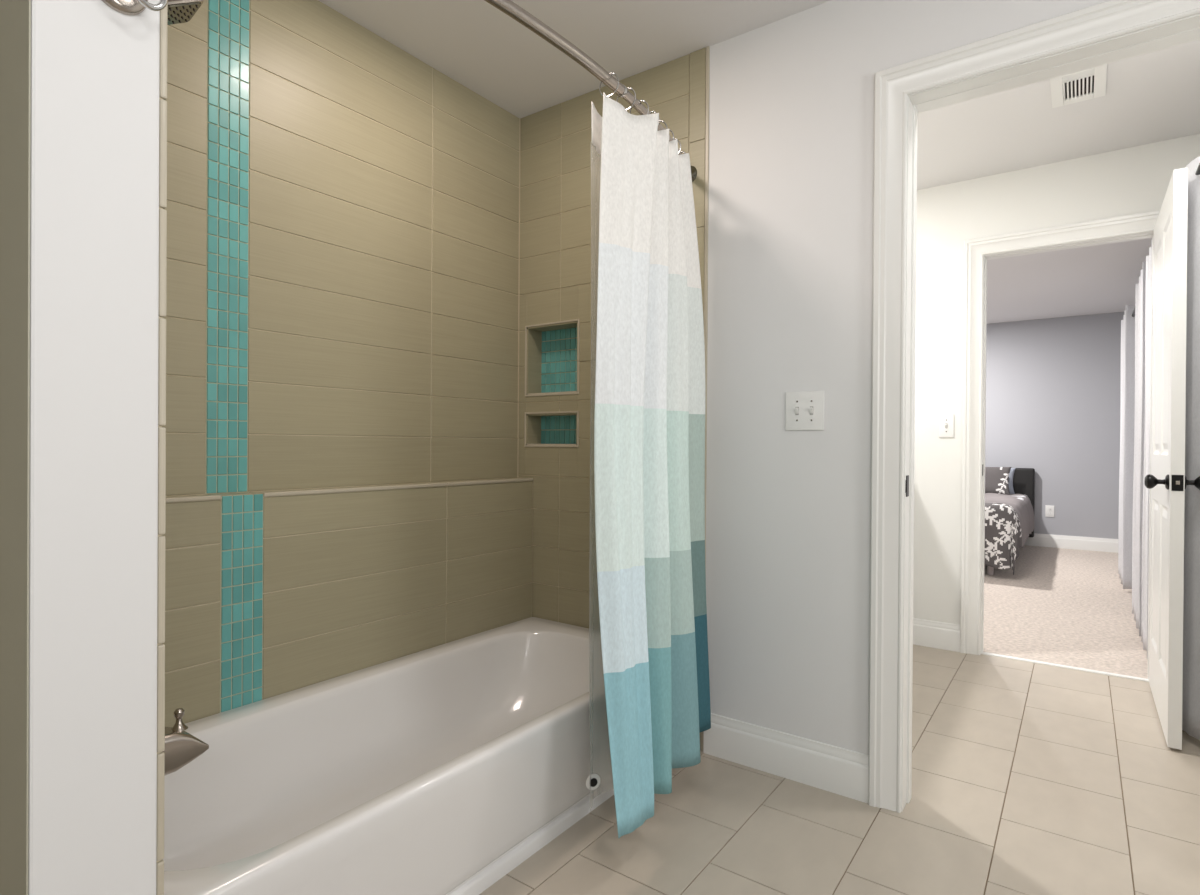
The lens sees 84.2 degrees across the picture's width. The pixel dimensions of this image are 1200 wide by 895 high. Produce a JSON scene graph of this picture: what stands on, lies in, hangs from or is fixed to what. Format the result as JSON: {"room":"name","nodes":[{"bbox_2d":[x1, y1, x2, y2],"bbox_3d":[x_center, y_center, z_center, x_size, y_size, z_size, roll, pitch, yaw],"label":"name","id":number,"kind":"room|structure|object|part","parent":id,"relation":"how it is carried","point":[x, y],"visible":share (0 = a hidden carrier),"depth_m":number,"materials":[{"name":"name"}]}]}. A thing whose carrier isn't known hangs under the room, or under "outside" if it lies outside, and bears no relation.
{"room":"bathroom","nodes":[
{"label":"bathroom","id":0,"kind":"room"},
{"bbox_2d":[0,0,159,894],"bbox_3d":[-1.020,-0.170,1.137,0.879,2.437,0.144,1,0,36],"label":"wall","id":1,"kind":"structure","parent":0,"point":[94,148],"depth_m":0.87,"materials":[{"name":"white paint"}]},
{"bbox_2d":[102,0,167,14],"bbox_3d":[-0.627,-0.620,0.878,0.056,0.068,0.086,1,0,36],"label":"robe hook","id":2,"kind":"object","parent":1,"relation":"attached to","point":[127,7],"visible":1,"depth_m":0.89,"materials":[{"name":"silver metal"}]},
{"bbox_3d":[-0.636,-0.620,0.885,0.032,0.068,0.068,1,0,36],"label":"plate","id":3,"kind":"part","parent":2,"relation":"part of","materials":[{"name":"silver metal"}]},
{"bbox_2d":[156,3,167,894],"bbox_3d":[-0.973,-0.170,1.197,0.876,2.437,0.010,1,0,36],"label":"wall tile","id":4,"kind":"structure","parent":1,"relation":"attached to","point":[164,12],"depth_m":0.94,"materials":[{"name":"beige tile"}]},
{"bbox_2d":[167,0,202,24],"bbox_3d":[-0.899,-0.934,1.287,0.089,0.165,0.222,1,0,36],"label":"showerhead","id":5,"kind":"object","parent":4,"relation":"attached to","point":[179,11],"visible":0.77,"depth_m":1.34,"materials":[{"name":"silver metal"}]},
{"bbox_2d":[162,708,208,774],"bbox_3d":[-0.899,0.589,1.290,0.074,0.118,0.228,1,0,36],"label":"tub spout","id":6,"kind":"object","parent":4,"relation":"attached to","point":[181,747],"visible":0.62,"depth_m":1.33,"materials":[{"name":"silver metal"}]},
{"bbox_3d":[-0.855,0.551,1.349,0.032,0.042,0.032,1,0,36],"label":"diverter knob","id":7,"kind":"part","parent":6,"relation":"part of","materials":[{"name":"silver metal"}]},
{"bbox_2d":[162,0,519,496],"bbox_3d":[-1.413,-0.174,1.456,0.140,2.437,3.900,1,0,36],"label":"wall","id":8,"kind":"structure","parent":0,"point":[343,211],"depth_m":2.10,"materials":[{"name":"beige tile"}]},
{"bbox_2d":[162,478,532,726],"bbox_3d":[-0.806,0.586,2.110,0.094,0.920,1.672,1,0,36],"label":"wall ledge","id":9,"kind":"object","parent":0,"point":[268,594],"visible":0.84,"depth_m":2.01,"materials":[{"name":"beige tile"}]},
{"bbox_2d":[319,0,1199,323],"bbox_3d":[1.633,-1.420,3.171,5.100,0.080,10.250,1,0,36],"label":"ceiling","id":10,"kind":"structure","parent":0,"point":[1152,97],"depth_m":2.57,"materials":[{"name":"white paint"}]},
{"bbox_2d":[1050,64,1106,107],"bbox_3d":[1.806,-1.371,2.508,0.170,0.008,0.300,1,0,36],"label":"ceiling vent","id":11,"kind":"object","parent":10,"relation":"in","point":[1090,83],"visible":0.71,"depth_m":2.52,"materials":[{"name":"white plastic"}]},
{"bbox_2d":[479,545,1199,894],"bbox_3d":[1.645,1.096,3.222,4.900,0.082,10.150,1,0,36],"label":"floor","id":12,"kind":"structure","parent":0,"point":[1028,778],"depth_m":1.97,"materials":[{"name":"beige tile"}]},
{"bbox_2d":[163,617,613,894],"bbox_3d":[-0.474,0.876,1.871,0.732,0.345,1.667,1,0,36],"label":"bathtub","id":13,"kind":"object","parent":12,"relation":"on","point":[442,769],"visible":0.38,"depth_m":1.73,"materials":[{"name":"white ceramic"}]},
{"bbox_2d":[987,468,1034,574],"bbox_3d":[3.588,0.636,6.545,1.060,0.836,2.210,1,0,36],"label":"bed","id":14,"kind":"object","parent":12,"relation":"on","point":[1023,478],"visible":0.2,"depth_m":7.10,"materials":[{"name":"black fabric"}]},
{"bbox_3d":[3.240,0.982,5.506,0.052,0.149,0.051,1,0,36],"label":"leg","id":15,"kind":"part","parent":14,"relation":"part of","materials":[{"name":"grey plastic"}]},
{"bbox_2d":[984,493,1034,574],"bbox_3d":[3.521,0.728,6.368,1.002,0.557,2.115,1,0,36],"label":"comforter","id":16,"kind":"object","parent":14,"relation":"on","point":[1009,520],"visible":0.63,"depth_m":5.34,"materials":[{"name":"grey fabric"}]},
{"bbox_2d":[985,467,1010,494],"bbox_3d":[3.973,0.351,7.174,0.800,0.300,0.146,1,0,36],"label":"pillow","id":17,"kind":"object","parent":16,"relation":"on","point":[996,478],"visible":0.3,"depth_m":6.98,"materials":[{"name":"grey fabric"}]},
{"bbox_2d":[1008,468,1015,493],"bbox_3d":[4.063,0.356,7.281,0.840,0.284,0.135,1,0,36],"label":"pillow","id":18,"kind":"object","parent":16,"relation":"on","point":[1010,481],"visible":0.07,"depth_m":7.04,"materials":[{"name":"grey fabric"}]},
{"bbox_3d":[4.213,0.588,7.407,1.060,0.738,0.080,1,0,36],"label":"headboard","id":19,"kind":"part","parent":14,"relation":"part of","materials":[{"name":"black fabric"}]},
{"bbox_2d":[706,0,1109,754],"bbox_3d":[1.598,-0.154,1.481,2.952,2.437,0.118,1,0,36],"label":"wall","id":20,"kind":"structure","parent":0,"point":[792,98],"depth_m":2.11,"materials":[{"name":"white paint"}]},
{"bbox_2d":[518,46,709,750],"bbox_3d":[0.047,-0.169,2.603,0.884,2.437,0.130,1,0,36],"label":"wall tile","id":21,"kind":"structure","parent":20,"relation":"attached to","point":[560,165],"depth_m":2.66,"materials":[{"name":"beige tile"}]},
{"bbox_2d":[484,0,696,181],"bbox_3d":[-0.140,-0.957,1.631,0.181,0.060,1.683,1,0,36],"label":"shower curtain rod","id":22,"kind":"object","parent":21,"relation":"attached to","point":[508,7],"visible":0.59,"depth_m":1.59,"materials":[{"name":"silver metal"}]},
{"bbox_2d":[599,72,618,96],"bbox_3d":[0.024,-0.945,1.731,0.062,0.063,0.006,1,0,34],"label":"curtain ring","id":23,"kind":"object","parent":22,"relation":"hanging from","point":[611,73],"visible":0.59,"depth_m":1.72,"materials":[{"name":"silver metal"}]},
{"bbox_2d":[616,87,635,110],"bbox_3d":[0.071,-0.945,1.802,0.062,0.063,0.006,1,0,32],"label":"curtain ring","id":24,"kind":"object","parent":22,"relation":"hanging from","point":[628,88],"visible":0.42,"depth_m":1.79,"materials":[{"name":"silver metal"}]},
{"bbox_2d":[629,99,648,114],"bbox_3d":[0.110,-0.945,1.866,0.062,0.063,0.007,1,0,30],"label":"curtain ring","id":25,"kind":"object","parent":22,"relation":"hanging from","point":[641,100],"visible":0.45,"depth_m":1.86,"materials":[{"name":"silver metal"}]},
{"bbox_2d":[594,92,710,837],"bbox_3d":[0.200,0.009,1.925,0.147,1.844,0.756,1,0,28],"label":"shower curtain","id":26,"kind":"object","parent":22,"relation":"hanging from","point":[649,417],"visible":1,"depth_m":1.79,"materials":[{"name":"fabric"}]},
{"label":"curtain ring","id":27,"kind":"object","parent":22,"relation":"hanging from","visible":0},
{"bbox_2d":[586,102,601,789],"bbox_3d":[0.137,0.025,2.015,0.037,1.855,0.655,1,0,31],"label":"curtain liner","id":28,"kind":"object","parent":27,"relation":"hanging from","point":[593,781],"visible":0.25,"depth_m":1.76,"materials":[{"name":"white plastic"}]},
{"bbox_2d":[703,713,868,803],"bbox_3d":[0.582,0.986,2.135,0.545,0.138,0.015,1,0,36],"label":"baseboard","id":29,"kind":"structure","parent":20,"relation":"attached to","point":[834,769],"depth_m":2.11,"materials":[{"name":"white paint"}]},
{"bbox_2d":[785,391,823,429],"bbox_3d":[0.642,-0.116,2.091,0.122,0.122,0.016,1,0,36],"label":"light switch","id":30,"kind":"object","parent":20,"relation":"attached to","point":[804,410],"visible":1,"depth_m":2.09,"materials":[{"name":"white plastic"}]},
{"bbox_2d":[869,0,1199,812],"bbox_3d":[1.251,-0.019,1.732,0.995,2.161,0.164,1,0,36],"label":"door frame","id":31,"kind":"structure","parent":20,"relation":"in","point":[1110,31],"depth_m":1.93,"materials":[{"name":"white paint"}]},
{"bbox_3d":[0.898,0.113,1.941,0.004,0.062,0.038,1,0,36],"label":"strike plate","id":32,"kind":"part","parent":31,"relation":"part of","materials":[{"name":"black metal"}]},
{"bbox_3d":[1.293,-0.019,1.789,0.995,2.161,0.023,1,0,36],"label":"casing","id":33,"kind":"part","parent":31,"relation":"part of","materials":[{"name":"white paint"}]},
{"bbox_2d":[985,312,1123,538],"bbox_3d":[4.008,-0.165,7.701,3.650,2.437,0.120,1,0,36],"label":"wall","id":34,"kind":"structure","parent":0,"point":[1053,385],"depth_m":6.99,"materials":[{"name":"grey paint"}]},
{"bbox_2d":[1045,505,1053,516],"bbox_3d":[4.782,0.677,7.060,0.078,0.122,0.009,1,0,36],"label":"wall outlet","id":35,"kind":"object","parent":34,"relation":"attached to","point":[1049,510],"visible":1,"depth_m":7.06,"materials":[{"name":"white plastic"}]},
{"bbox_2d":[1024,533,1117,552],"bbox_3d":[4.001,0.985,7.622,3.550,0.138,0.015,1,0,36],"label":"baseboard","id":36,"kind":"structure","parent":34,"relation":"attached to","point":[1041,540],"depth_m":6.93,"materials":[{"name":"white paint"}]},
{"bbox_2d":[913,133,1199,624],"bbox_3d":[1.318,-0.166,3.904,3.550,2.437,0.100,1,0,36],"label":"wall","id":37,"kind":"structure","parent":0,"point":[1132,180],"depth_m":3.46,"materials":[{"name":"white paint"}]},
{"bbox_2d":[913,618,959,651],"bbox_3d":[1.055,0.981,4.023,2.003,0.138,0.015,1,0,36],"label":"baseboard","id":38,"kind":"structure","parent":37,"relation":"attached to","point":[934,634],"depth_m":3.50,"materials":[{"name":"white paint"}]},
{"bbox_2d":[939,414,953,436],"bbox_3d":[1.812,-0.114,3.475,0.070,0.122,0.016,1,0,36],"label":"light switch","id":39,"kind":"object","parent":37,"relation":"attached to","point":[946,421],"visible":1,"depth_m":3.48,"materials":[{"name":"white plastic"}]},
{"bbox_2d":[960,210,1159,678],"bbox_3d":[2.250,-0.001,3.229,0.848,2.124,0.146,1,0,36],"label":"door frame","id":40,"kind":"structure","parent":37,"relation":"in","point":[977,251],"depth_m":3.39,"materials":[{"name":"white paint"}]},
{"bbox_2d":[1144,167,1199,749],"bbox_3d":[2.249,0.040,2.638,0.172,2.023,0.812,1,0,36],"label":"door","id":41,"kind":"structure","parent":40,"relation":"attached to","point":[1167,481],"depth_m":2.36,"materials":[{"name":"white paint"}]},
{"bbox_3d":[2.014,0.124,2.316,0.032,0.056,0.003,1,0,36],"label":"latch plate","id":42,"kind":"part","parent":41,"relation":"part of","materials":[{"name":"black metal"}]},
{"bbox_2d":[981,652,1148,681],"bbox_3d":[2.230,1.068,3.220,0.690,0.026,0.032,1,0,36],"label":"threshold","id":43,"kind":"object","parent":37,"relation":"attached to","point":[983,653],"depth_m":3.19,"materials":[{"name":"white paint"}]},
{"bbox_2d":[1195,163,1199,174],"bbox_3d":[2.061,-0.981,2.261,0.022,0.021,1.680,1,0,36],"label":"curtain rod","id":44,"kind":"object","parent":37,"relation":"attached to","point":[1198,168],"visible":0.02,"depth_m":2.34,"materials":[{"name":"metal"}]},
{"bbox_2d":[1182,156,1199,739],"bbox_3d":[2.246,-0.001,2.532,0.066,2.070,0.523,1,0,36],"label":"door","id":45,"kind":"structure","parent":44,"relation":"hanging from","point":[1190,695],"depth_m":2.38,"materials":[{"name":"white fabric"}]},
{"bbox_2d":[1118,305,1134,588],"bbox_3d":[4.119,-0.002,5.159,0.108,2.095,0.724,1,0,36],"label":"closet door","id":46,"kind":"structure","parent":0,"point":[1127,404],"depth_m":4.91,"materials":[{"name":"white wood"}]},
{"bbox_2d":[1132,262,1145,635],"bbox_3d":[3.205,0.010,3.900,0.086,2.070,0.630,1,0,36],"label":"closet door","id":47,"kind":"structure","parent":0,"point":[1139,424],"depth_m":3.83,"materials":[{"name":"white wood"}]},
{"bbox_2d":[1141,240,1151,658],"bbox_3d":[2.842,0.010,3.404,0.074,2.070,0.355,1,0,36],"label":"closet door","id":48,"kind":"structure","parent":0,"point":[1145,520],"depth_m":3.42,"materials":[{"name":"white wood"}]}
]}

